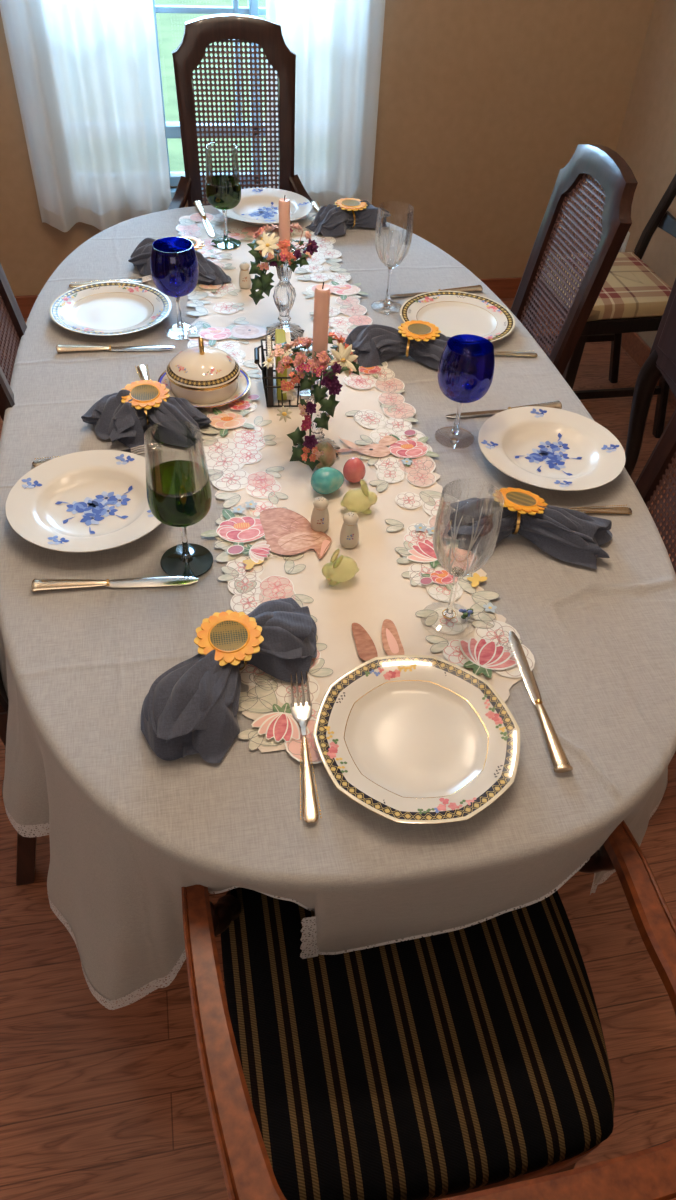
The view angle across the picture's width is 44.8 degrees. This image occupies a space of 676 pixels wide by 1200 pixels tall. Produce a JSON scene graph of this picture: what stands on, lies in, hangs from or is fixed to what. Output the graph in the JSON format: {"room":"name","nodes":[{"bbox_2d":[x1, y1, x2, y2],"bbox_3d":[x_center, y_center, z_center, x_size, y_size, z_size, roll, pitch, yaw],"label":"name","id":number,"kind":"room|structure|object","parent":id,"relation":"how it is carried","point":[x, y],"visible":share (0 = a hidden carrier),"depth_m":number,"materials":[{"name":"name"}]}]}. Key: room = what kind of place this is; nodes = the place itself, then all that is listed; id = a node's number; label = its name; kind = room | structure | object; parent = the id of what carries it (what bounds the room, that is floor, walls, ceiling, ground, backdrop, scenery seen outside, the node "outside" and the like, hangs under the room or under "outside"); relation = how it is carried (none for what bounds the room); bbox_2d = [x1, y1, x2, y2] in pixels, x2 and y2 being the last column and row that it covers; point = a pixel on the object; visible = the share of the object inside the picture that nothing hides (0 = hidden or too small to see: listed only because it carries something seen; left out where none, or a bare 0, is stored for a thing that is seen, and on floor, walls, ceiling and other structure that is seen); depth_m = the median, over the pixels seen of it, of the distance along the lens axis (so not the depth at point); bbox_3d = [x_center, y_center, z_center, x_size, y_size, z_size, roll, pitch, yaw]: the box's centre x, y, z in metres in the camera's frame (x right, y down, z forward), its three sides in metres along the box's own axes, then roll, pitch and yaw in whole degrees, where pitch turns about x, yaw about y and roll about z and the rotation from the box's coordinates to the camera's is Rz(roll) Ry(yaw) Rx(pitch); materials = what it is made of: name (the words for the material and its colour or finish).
{"room":"dining room","nodes":[
{"label":"dining room","id":0,"kind":"room"},
{"bbox_2d":[0,0,654,295],"bbox_3d":[-0.781,-2.105,2.503,4.070,2.500,0.140,-6,46,-10],"label":"wall","id":1,"kind":"structure","parent":0,"point":[483,104],"depth_m":3.05,"materials":[{"name":"beige paint"}]},
{"bbox_2d":[0,0,171,231],"bbox_3d":[-0.798,-1.999,2.377,0.470,1.787,0.079,-6,46,-10],"label":"curtain","id":2,"kind":"object","parent":1,"relation":"hanging from","point":[86,75],"visible":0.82,"depth_m":2.73,"materials":[{"name":"white fabric"}]},
{"bbox_2d":[152,0,266,186],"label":"window","id":3,"kind":"structure","parent":1,"relation":"in","point":[172,129],"depth_m":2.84,"materials":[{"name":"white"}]},
{"bbox_2d":[170,186,266,197],"bbox_3d":[-0.476,-1.525,3.065,1.120,0.025,0.050,-6,46,-10],"label":"trim","id":4,"kind":"structure","parent":1,"relation":"attached to","point":[173,189],"depth_m":3.04,"materials":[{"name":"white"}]},
{"bbox_2d":[14,277,541,317],"bbox_3d":[-0.824,-1.197,3.299,3.870,0.088,0.015,-6,46,-10],"label":"baseboard","id":5,"kind":"structure","parent":1,"relation":"attached to","point":[501,287],"depth_m":3.53,"materials":[{"name":"brown wood"}]},
{"bbox_2d":[266,0,384,206],"bbox_3d":[-0.030,-2.092,2.490,0.400,1.742,0.081,-6,46,-10],"label":"curtain","id":6,"kind":"object","parent":1,"relation":"hanging from","point":[336,44],"visible":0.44,"depth_m":2.83,"materials":[{"name":"white fabric"}]},
{"bbox_2d":[0,297,675,1199],"bbox_3d":[-0.328,0.724,1.521,4.070,0.080,5.540,-6,46,-10],"label":"floor","id":7,"kind":"structure","parent":0,"point":[97,1102],"depth_m":1.43,"materials":[{"name":"red wood"}]},
{"bbox_2d":[0,263,26,419],"bbox_3d":[-0.413,-0.300,1.750,0.557,1.040,0.451,-6,46,-10],"label":"dining chair","id":8,"kind":"object","parent":7,"relation":"on","point":[11,317],"visible":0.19,"depth_m":1.56,"materials":[{"name":"brown wood"}]},
{"bbox_2d":[0,670,36,885],"bbox_3d":[-0.393,0.041,1.409,0.557,1.040,0.451,-6,46,-10],"label":"dining chair","id":9,"kind":"object","parent":7,"relation":"on","point":[26,846],"visible":0.04,"depth_m":1.53,"materials":[{"name":"brown wood"}]},
{"bbox_2d":[167,14,312,209],"bbox_3d":[-0.250,-0.934,2.338,0.519,1.125,0.545,-6,46,-10],"label":"armchair","id":10,"kind":"object","parent":7,"relation":"on","point":[199,33],"visible":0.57,"depth_m":2.23,"materials":[{"name":"brown wood"}]},
{"bbox_2d":[181,820,675,1199],"bbox_3d":[0.100,0.616,1.111,0.547,0.691,0.501,-6,46,-10],"label":"armchair","id":11,"kind":"object","parent":7,"relation":"on","point":[472,1062],"visible":0.81,"depth_m":0.97,"materials":[{"name":"black fabric"}]},
{"bbox_2d":[510,144,637,374],"bbox_3d":[0.287,-0.544,2.041,0.557,1.040,0.451,-6,46,-10],"label":"dining chair","id":12,"kind":"object","parent":7,"relation":"on","point":[618,182],"visible":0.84,"depth_m":1.83,"materials":[{"name":"brown wood"}]},
{"bbox_2d":[523,174,675,437],"bbox_3d":[0.951,-1.043,2.615,0.559,1.008,0.425,-6,46,-10],"label":"chair","id":13,"kind":"object","parent":7,"relation":"on","point":[632,297],"visible":0.45,"depth_m":2.59,"materials":[{"name":"black wood"}]},
{"bbox_2d":[540,251,671,321],"bbox_3d":[0.860,-1.014,2.619,0.376,0.055,0.425,-6,46,-10],"label":"cushion","id":14,"kind":"object","parent":13,"relation":"on","point":[631,291],"depth_m":2.52,"materials":[{"name":"beige fabric"}]},
{"bbox_2d":[624,278,675,475],"bbox_3d":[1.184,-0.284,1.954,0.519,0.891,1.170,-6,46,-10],"label":"dining chair","id":15,"kind":"object","parent":7,"relation":"on","point":[661,360],"visible":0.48,"depth_m":2.28,"materials":[{"name":"brown wood"}]},
{"bbox_2d":[635,409,675,571],"bbox_3d":[0.429,-0.034,1.539,0.557,1.040,0.451,-6,46,-10],"label":"dining chair","id":16,"kind":"object","parent":7,"relation":"on","point":[662,459],"visible":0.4,"depth_m":1.53,"materials":[{"name":"brown wood"}]},
{"bbox_3d":[-0.087,-0.118,1.792,1.020,0.754,1.881,-6,46,-10],"label":"dining table","id":17,"kind":"object","parent":7,"relation":"on","visible":0},
{"bbox_2d":[0,205,675,1009],"bbox_3d":[-0.081,-0.262,1.685,1.197,0.427,2.002,-6,46,-10],"label":"tablecloth","id":18,"kind":"object","parent":17,"relation":"on","point":[130,827],"visible":0.62,"depth_m":1.05,"materials":[{"name":"grey fabric"}]},
{"bbox_2d":[5,450,161,551],"bbox_3d":[-0.368,-0.142,1.234,0.246,0.031,0.246,-6,46,-10],"label":"plate","id":19,"kind":"object","parent":18,"relation":"on","point":[91,500],"visible":0.92,"depth_m":1.24,"materials":[{"name":"beige ceramic"}]},
{"bbox_2d":[32,443,161,466],"bbox_3d":[-0.393,-0.237,1.341,0.207,0.011,0.026,-8,46,-12],"label":"fork","id":20,"kind":"object","parent":18,"relation":"on","point":[35,463],"visible":0.22,"depth_m":1.35,"materials":[{"name":"silver metal"}]},
{"bbox_2d":[49,281,170,335],"bbox_3d":[-0.466,-0.593,1.688,0.242,0.021,0.242,22,48,17],"label":"dinner plate","id":21,"kind":"object","parent":18,"relation":"on","point":[111,308],"visible":1,"depth_m":1.70,"materials":[{"name":"beige ceramic"}]},
{"bbox_2d":[69,275,152,286],"bbox_3d":[-0.485,-0.701,1.801,0.207,0.011,0.026,-8,46,-12],"label":"fork","id":22,"kind":"object","parent":18,"relation":"on","point":[144,279],"visible":0.62,"depth_m":1.80,"materials":[{"name":"silver metal"}]},
{"bbox_2d":[31,576,197,591],"bbox_3d":[-0.307,-0.025,1.135,0.224,0.013,0.024,-3,45,-6],"label":"table knife","id":23,"kind":"object","parent":18,"relation":"on","point":[37,584],"visible":1,"depth_m":1.13,"materials":[{"name":"silver metal"}]},
{"bbox_2d":[56,345,174,352],"bbox_3d":[-0.432,-0.491,1.595,0.224,0.013,0.024,-3,45,-7],"label":"table knife","id":24,"kind":"object","parent":18,"relation":"on","point":[60,348],"visible":1,"depth_m":1.59,"materials":[{"name":"silver metal"}]},
{"bbox_2d":[135,364,149,379],"bbox_3d":[-0.343,-0.379,1.487,0.026,0.011,0.207,-11,47,-15],"label":"fork","id":25,"kind":"object","parent":18,"relation":"on","point":[142,369],"visible":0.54,"depth_m":1.54,"materials":[{"name":"silver metal"}]},
{"bbox_2d":[81,389,211,447],"bbox_3d":[-0.329,-0.311,1.380,0.214,0.061,0.120,8,45,4],"label":"napkin","id":26,"kind":"object","parent":18,"relation":"on","point":[111,418],"visible":0.84,"depth_m":1.37,"materials":[{"name":"fabric"}]},
{"bbox_2d":[121,380,169,424],"bbox_3d":[-0.329,-0.332,1.405,0.084,0.058,0.084,-6,46,-10],"label":"napkin ring","id":27,"kind":"object","parent":26,"relation":"on","point":[146,394],"visible":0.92,"depth_m":1.39,"materials":[{"name":"gold metal"}]},
{"bbox_2d":[150,237,198,338],"bbox_3d":[-0.315,-0.606,1.601,0.091,0.174,0.091,-21,50,-23],"label":"goblet","id":28,"kind":"object","parent":18,"relation":"on","point":[174,266],"visible":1,"depth_m":1.55,"materials":[{"name":"blue glass"}]},
{"bbox_2d":[150,237,198,296],"bbox_3d":[-0.313,-0.633,1.573,0.091,0.095,0.091,-6,46,-10],"label":"bowl","id":29,"kind":"object","parent":28,"relation":"on","point":[174,266],"depth_m":1.55,"materials":[{"name":"blue glass"}]},
{"bbox_2d":[144,421,212,577],"bbox_3d":[-0.212,-0.131,1.104,0.085,0.213,0.085,-6,46,-10],"label":"goblet","id":30,"kind":"object","parent":18,"relation":"on","point":[179,492],"visible":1,"depth_m":1.08,"materials":[{"name":"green glass"}]},
{"bbox_2d":[144,421,211,526],"bbox_3d":[-0.210,-0.160,1.075,0.085,0.130,0.085,-6,46,-10],"label":"bowl","id":31,"kind":"object","parent":30,"relation":"on","point":[179,492],"depth_m":1.06,"materials":[{"name":"green glass"}]},
{"bbox_2d":[141,597,316,762],"bbox_3d":[-0.122,0.078,1.002,0.135,0.063,0.286,31,51,24],"label":"napkin","id":32,"kind":"object","parent":18,"relation":"on","point":[192,707],"visible":0.76,"depth_m":0.96,"materials":[{"name":"fabric"}]},
{"bbox_2d":[194,610,263,670],"bbox_3d":[-0.135,0.062,1.019,0.084,0.061,0.084,-6,46,-10],"label":"napkin ring","id":33,"kind":"object","parent":32,"relation":"on","point":[234,636],"visible":0.98,"depth_m":1.00,"materials":[{"name":"gold metal"}]},
{"bbox_2d":[290,671,321,822],"bbox_3d":[-0.039,0.165,0.957,0.026,0.011,0.207,-2,45,-6],"label":"fork","id":34,"kind":"object","parent":18,"relation":"on","point":[301,712],"visible":1,"depth_m":0.94,"materials":[{"name":"silver metal"}]},
{"bbox_2d":[311,201,319,210],"bbox_3d":[-0.044,-1.001,2.128,0.026,0.011,0.207,-7,46,-11],"label":"fork","id":35,"kind":"object","parent":18,"relation":"on","point":[315,205],"visible":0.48,"depth_m":2.17,"materials":[{"name":"silver metal"}]},
{"bbox_2d":[305,200,390,236],"bbox_3d":[0.029,-0.976,2.075,0.222,0.057,0.104,-23,51,-25],"label":"napkin","id":36,"kind":"object","parent":18,"relation":"on","point":[331,220],"visible":0.84,"depth_m":2.05,"materials":[{"name":"fabric"}]},
{"bbox_2d":[334,198,367,227],"bbox_3d":[0.031,-0.978,2.079,0.084,0.056,0.085,-6,46,-10],"label":"napkin ring","id":37,"kind":"object","parent":36,"relation":"on","point":[350,204],"visible":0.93,"depth_m":2.06,"materials":[{"name":"gold metal"}]},
{"bbox_2d":[176,213,534,763],"bbox_3d":[-0.074,-0.411,1.541,0.432,0.005,1.711,-6,46,-10],"label":"table runner","id":38,"kind":"object","parent":18,"relation":"on","point":[269,542],"visible":0.7,"depth_m":1.26,"materials":[{"name":"white fabric"}]},
{"bbox_2d":[128,238,230,284],"bbox_3d":[-0.363,-0.759,1.831,0.260,0.059,0.102,20,47,16],"label":"napkin","id":39,"kind":"object","parent":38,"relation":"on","point":[209,272],"visible":0.48,"depth_m":1.82,"materials":[{"name":"fabric"}]},
{"bbox_2d":[182,236,204,250],"bbox_3d":[-0.344,-0.786,1.864,0.084,0.053,0.085,-6,46,-10],"label":"napkin ring","id":40,"kind":"object","parent":39,"relation":"on","point":[197,243],"visible":0.3,"depth_m":1.85,"materials":[{"name":"yellow plastic"}]},
{"bbox_2d":[158,337,249,407],"bbox_3d":[-0.243,-0.423,1.472,0.168,0.102,0.168,-6,46,-10],"label":"butter dish","id":41,"kind":"object","parent":38,"relation":"on","point":[204,376],"visible":0.95,"depth_m":1.45,"materials":[{"name":"beige ceramic"}]},
{"bbox_2d":[169,378,237,403],"bbox_3d":[-0.244,-0.401,1.494,0.128,0.032,0.128,-6,46,-10],"label":"bowl","id":42,"kind":"object","parent":41,"relation":"on","point":[221,390],"depth_m":1.45,"materials":[{"name":"beige ceramic"}]},
{"bbox_2d":[193,200,214,237],"bbox_3d":[-0.336,-0.964,2.074,0.024,0.013,0.224,-10,46,-14],"label":"table knife","id":43,"kind":"object","parent":38,"relation":"on","point":[198,204],"visible":1,"depth_m":2.07,"materials":[{"name":"silver metal"}]},
{"bbox_2d":[206,143,240,248],"bbox_3d":[-0.266,-0.937,1.907,0.082,0.213,0.082,-6,46,-10],"label":"goblet","id":44,"kind":"object","parent":38,"relation":"on","point":[223,192],"visible":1,"depth_m":1.88,"materials":[{"name":"green glass"}]},
{"bbox_2d":[206,143,240,209],"bbox_3d":[-0.264,-0.967,1.878,0.082,0.130,0.082,-6,46,-10],"label":"bowl","id":45,"kind":"object","parent":44,"relation":"on","point":[223,192],"depth_m":1.87,"materials":[{"name":"green glass"}]},
{"bbox_2d":[239,262,250,288],"bbox_3d":[-0.204,-0.714,1.801,0.028,0.054,0.028,-6,46,-10],"label":"salt shaker","id":46,"kind":"object","parent":38,"relation":"on","point":[244,276],"visible":0.98,"depth_m":1.79,"materials":[{"name":"beige ceramic"}]},
{"bbox_2d":[217,188,311,226],"bbox_3d":[-0.190,-0.996,2.099,0.246,0.031,0.246,-29,53,-28],"label":"plate","id":47,"kind":"object","parent":38,"relation":"on","point":[259,207],"visible":0.83,"depth_m":2.12,"materials":[{"name":"beige ceramic"}]},
{"bbox_2d":[254,339,312,406],"bbox_3d":[-0.090,-0.417,1.494,0.123,0.072,0.139,-2,45,-5],"label":"wire caddy","id":48,"kind":"object","parent":38,"relation":"on","point":[256,350],"visible":0.52,"depth_m":1.46,"materials":[{"name":"black metal"}]},
{"bbox_2d":[265,335,273,404],"bbox_3d":[-0.123,-0.416,1.482,0.013,0.082,0.111,-1,45,-5],"label":"notebook","id":49,"kind":"object","parent":48,"relation":"in","point":[269,371],"visible":0.62,"depth_m":1.46,"materials":[{"name":"white paper"}]},
{"bbox_2d":[275,329,291,399],"bbox_3d":[-0.099,-0.428,1.489,0.028,0.088,0.100,-1,45,-5],"label":"packet","id":50,"kind":"object","parent":48,"relation":"in","point":[281,336],"visible":0.59,"depth_m":1.47,"materials":[{"name":"yellow paper"}]},
{"bbox_2d":[295,344,311,395],"bbox_3d":[-0.057,-0.416,1.480,0.040,0.089,0.040,-6,46,-10],"label":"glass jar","id":51,"kind":"object","parent":48,"relation":"in","point":[306,392],"visible":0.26,"depth_m":1.49,"materials":[{"name":"glass"}]},
{"bbox_2d":[265,248,303,338],"bbox_3d":[-0.106,-0.605,1.619,0.083,0.164,0.080,-6,46,-10],"label":"candlestick","id":52,"kind":"object","parent":38,"relation":"on","point":[284,294],"visible":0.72,"depth_m":1.61,"materials":[{"name":"clear glass"}]},
{"bbox_2d":[247,223,317,304],"bbox_3d":[-0.106,-0.647,1.577,0.144,0.126,0.116,-6,46,-10],"label":"ring","id":53,"kind":"object","parent":52,"relation":"on","point":[265,244],"visible":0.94,"depth_m":1.54,"materials":[{"name":"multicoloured plant"}]},
{"bbox_2d":[279,195,289,252],"bbox_3d":[-0.100,-0.695,1.530,0.022,0.114,0.022,-6,46,-9],"label":"candle","id":54,"kind":"object","parent":52,"relation":"in","point":[284,203],"visible":0.56,"depth_m":1.51,"materials":[{"name":"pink wax"}]},
{"bbox_2d":[292,356,339,461],"bbox_3d":[-0.033,-0.311,1.328,0.083,0.164,0.080,-6,46,-10],"label":"candlestick","id":55,"kind":"object","parent":38,"relation":"on","point":[318,432],"visible":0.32,"depth_m":1.33,"materials":[{"name":"clear glass"}]},
{"bbox_2d":[262,332,359,470],"bbox_3d":[-0.046,-0.326,1.308,0.146,0.188,0.129,-33,55,-31],"label":"flower arrangement","id":56,"kind":"object","parent":55,"relation":"on","point":[345,361],"visible":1,"depth_m":1.25,"materials":[{"name":"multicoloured plant"}]},
{"bbox_2d":[312,282,329,364],"bbox_3d":[-0.026,-0.409,1.230,0.024,0.138,0.024,-5,46,-10],"label":"candle","id":57,"kind":"object","parent":55,"relation":"in","point":[322,292],"visible":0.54,"depth_m":1.21,"materials":[{"name":"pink wax"}]},
{"bbox_2d":[311,497,328,531],"bbox_3d":[-0.026,-0.129,1.224,0.028,0.055,0.028,-6,46,-10],"label":"salt shaker","id":58,"kind":"object","parent":38,"relation":"on","point":[320,514],"visible":1,"depth_m":1.22,"materials":[{"name":"beige ceramic"}]},
{"bbox_2d":[315,441,335,467],"bbox_3d":[-0.023,-0.237,1.340,0.041,0.046,0.041,-6,46,-10],"label":"egg","id":59,"kind":"object","parent":38,"relation":"on","point":[328,458],"visible":0.75,"depth_m":1.32,"materials":[{"name":"stone"}]},
{"bbox_2d":[310,467,343,494],"bbox_3d":[-0.016,-0.188,1.292,0.054,0.043,0.044,-6,46,-10],"label":"egg","id":60,"kind":"object","parent":38,"relation":"on","point":[324,480],"visible":1,"depth_m":1.28,"materials":[{"name":"teal ceramic"}]},
{"bbox_2d":[322,549,358,585],"bbox_3d":[0.004,-0.048,1.145,0.055,0.054,0.032,-17,49,-20],"label":"rabbit","id":61,"kind":"object","parent":38,"relation":"on","point":[342,568],"visible":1,"depth_m":1.14},
{"bbox_2d":[340,512,358,547],"bbox_3d":[0.018,-0.104,1.202,0.028,0.055,0.028,-6,46,-10],"label":"salt shaker","id":62,"kind":"object","parent":38,"relation":"on","point":[349,534],"visible":1,"depth_m":1.19,"materials":[{"name":"beige ceramic"}]},
{"bbox_2d":[343,457,365,482],"bbox_3d":[0.026,-0.209,1.317,0.037,0.043,0.037,-6,46,-10],"label":"egg","id":63,"kind":"object","parent":38,"relation":"on","point":[354,470],"visible":0.99,"depth_m":1.30,"materials":[{"name":"pink ceramic"}]},
{"bbox_2d":[340,479,377,513],"bbox_3d":[0.033,-0.159,1.258,0.056,0.055,0.033,-4,45,-8],"label":"rabbit","id":64,"kind":"object","parent":38,"relation":"on","point":[361,499],"visible":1,"depth_m":1.25},
{"bbox_2d":[313,655,519,823],"bbox_3d":[0.092,0.161,0.963,0.244,0.021,0.238,-1,45,-5],"label":"dinner plate","id":65,"kind":"object","parent":38,"relation":"on","point":[410,739],"visible":1,"depth_m":0.96,"materials":[{"name":"beige ceramic"}]},
{"bbox_2d":[421,479,503,633],"bbox_3d":[0.154,-0.047,1.042,0.079,0.211,0.079,-21,50,-23],"label":"goblet","id":66,"kind":"object","parent":38,"relation":"on","point":[458,566],"visible":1,"depth_m":0.99,"materials":[{"name":"clear glass"}]},
{"bbox_2d":[442,608,473,618],"bbox_3d":[0.163,0.019,1.111,0.045,0.011,0.020,-6,46,-10],"label":"charm","id":67,"kind":"object","parent":66,"relation":"on","point":[466,613],"visible":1,"depth_m":1.11,"materials":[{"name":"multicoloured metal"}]},
{"bbox_2d":[433,479,503,576],"bbox_3d":[0.157,-0.079,1.010,0.081,0.119,0.081,-6,46,-10],"label":"bowl","id":68,"kind":"object","parent":66,"relation":"on","point":[456,565],"depth_m":0.99,"materials":[{"name":"clear glass"}]},
{"bbox_2d":[371,202,413,313],"bbox_3d":[0.112,-0.711,1.712,0.076,0.208,0.076,10,45,6],"label":"goblet","id":69,"kind":"object","parent":18,"relation":"on","point":[385,306],"visible":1,"depth_m":1.69,"materials":[{"name":"clear glass"}]},
{"bbox_2d":[375,202,413,267],"bbox_3d":[0.114,-0.743,1.680,0.078,0.117,0.078,-6,46,-10],"label":"bowl","id":70,"kind":"object","parent":69,"relation":"on","point":[389,262],"depth_m":1.67,"materials":[{"name":"clear glass"}]},
{"bbox_2d":[335,324,450,368],"bbox_3d":[0.134,-0.495,1.596,0.283,0.062,0.109,10,45,6],"label":"napkin","id":71,"kind":"object","parent":18,"relation":"on","point":[374,344],"visible":0.79,"depth_m":1.59,"materials":[{"name":"fabric"}]},
{"bbox_2d":[398,320,440,357],"bbox_3d":[0.157,-0.508,1.616,0.084,0.056,0.085,-6,46,-10],"label":"napkin ring","id":72,"kind":"object","parent":71,"relation":"on","point":[419,330],"visible":0.97,"depth_m":1.59,"materials":[{"name":"gold metal"}]},
{"bbox_2d":[390,285,481,296],"bbox_3d":[0.218,-0.693,1.840,0.224,0.013,0.024,-9,46,-12],"label":"table knife","id":73,"kind":"object","parent":18,"relation":"on","point":[477,287],"visible":0.77,"depth_m":1.85,"materials":[{"name":"silver metal"}]},
{"bbox_2d":[400,291,514,341],"bbox_3d":[0.251,-0.590,1.732,0.242,0.021,0.242,-14,48,-17],"label":"dinner plate","id":74,"kind":"object","parent":18,"relation":"on","point":[454,313],"visible":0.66,"depth_m":1.75,"materials":[{"name":"beige ceramic"}]},
{"bbox_2d":[435,334,494,448],"bbox_3d":[0.208,-0.347,1.376,0.091,0.174,0.091,-21,50,-23],"label":"goblet","id":75,"kind":"object","parent":18,"relation":"on","point":[466,367],"visible":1,"depth_m":1.33,"materials":[{"name":"blue glass"}]},
{"bbox_2d":[438,334,494,402],"bbox_3d":[0.210,-0.375,1.348,0.091,0.095,0.091,-6,46,-10],"label":"bowl","id":76,"kind":"object","parent":75,"relation":"on","point":[466,367],"depth_m":1.32,"materials":[{"name":"blue glass"}]},
{"bbox_2d":[445,400,561,417],"bbox_3d":[0.304,-0.348,1.500,0.224,0.013,0.024,-8,46,-11],"label":"table knife","id":77,"kind":"object","parent":18,"relation":"on","point":[557,404],"visible":0.58,"depth_m":1.50,"materials":[{"name":"silver metal"}]},
{"bbox_2d":[494,351,537,356],"bbox_3d":[0.301,-0.496,1.647,0.207,0.011,0.026,-3,45,-6],"label":"fork","id":78,"kind":"object","parent":18,"relation":"on","point":[529,354],"visible":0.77,"depth_m":1.65,"materials":[{"name":"silver metal"}]},
{"bbox_2d":[449,497,612,568],"bbox_3d":[0.292,-0.114,1.228,0.251,0.056,0.102,9,45,5],"label":"napkin","id":79,"kind":"object","parent":18,"relation":"on","point":[567,535],"visible":0.7,"depth_m":1.21,"materials":[{"name":"fabric"}]},
{"bbox_2d":[500,487,547,534],"bbox_3d":[0.272,-0.135,1.243,0.084,0.062,0.084,-6,46,-10],"label":"napkin ring","id":80,"kind":"object","parent":79,"relation":"on","point":[519,500],"visible":0.88,"depth_m":1.22,"materials":[{"name":"gold metal"}]},
{"bbox_2d":[509,631,572,772],"bbox_3d":[0.248,0.120,1.026,0.024,0.013,0.224,-3,45,-7],"label":"table knife","id":81,"kind":"object","parent":18,"relation":"on","point":[561,764],"visible":1,"depth_m":1.01,"materials":[{"name":"silver metal"}]},
{"bbox_2d":[478,406,625,490],"bbox_3d":[0.358,-0.248,1.389,0.246,0.031,0.246,-19,49,-21],"label":"plate","id":82,"kind":"object","parent":18,"relation":"on","point":[543,447],"visible":1,"depth_m":1.40,"materials":[{"name":"beige ceramic"}]},
{"bbox_2d":[567,505,631,513],"bbox_3d":[0.366,-0.142,1.296,0.207,0.011,0.026,-3,45,-6],"label":"fork","id":83,"kind":"object","parent":18,"relation":"on","point":[620,510],"visible":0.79,"depth_m":1.30,"materials":[{"name":"silver metal"}]},
{"bbox_2d":[589,0,675,347],"bbox_3d":[1.680,-0.387,0.941,0.100,2.500,5.340,-6,46,-10],"label":"wall","id":84,"kind":"structure","parent":0,"point":[647,138],"depth_m":2.99,"materials":[{"name":"beige paint"}]},
{"bbox_2d":[619,231,629,251],"bbox_3d":[1.128,-1.416,3.262,0.009,0.114,0.070,-6,46,-10],"label":"wall outlet","id":85,"kind":"object","parent":84,"relation":"attached to","point":[623,247],"visible":0.17,"depth_m":3.23,"materials":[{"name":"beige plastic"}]},
{"bbox_2d":[621,332,675,407],"bbox_3d":[1.568,0.478,1.776,0.015,0.088,5.325,-6,46,-10],"label":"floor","id":86,"kind":"structure","parent":84,"relation":"attached to","point":[632,343],"depth_m":3.21,"materials":[{"name":"brown wood"}]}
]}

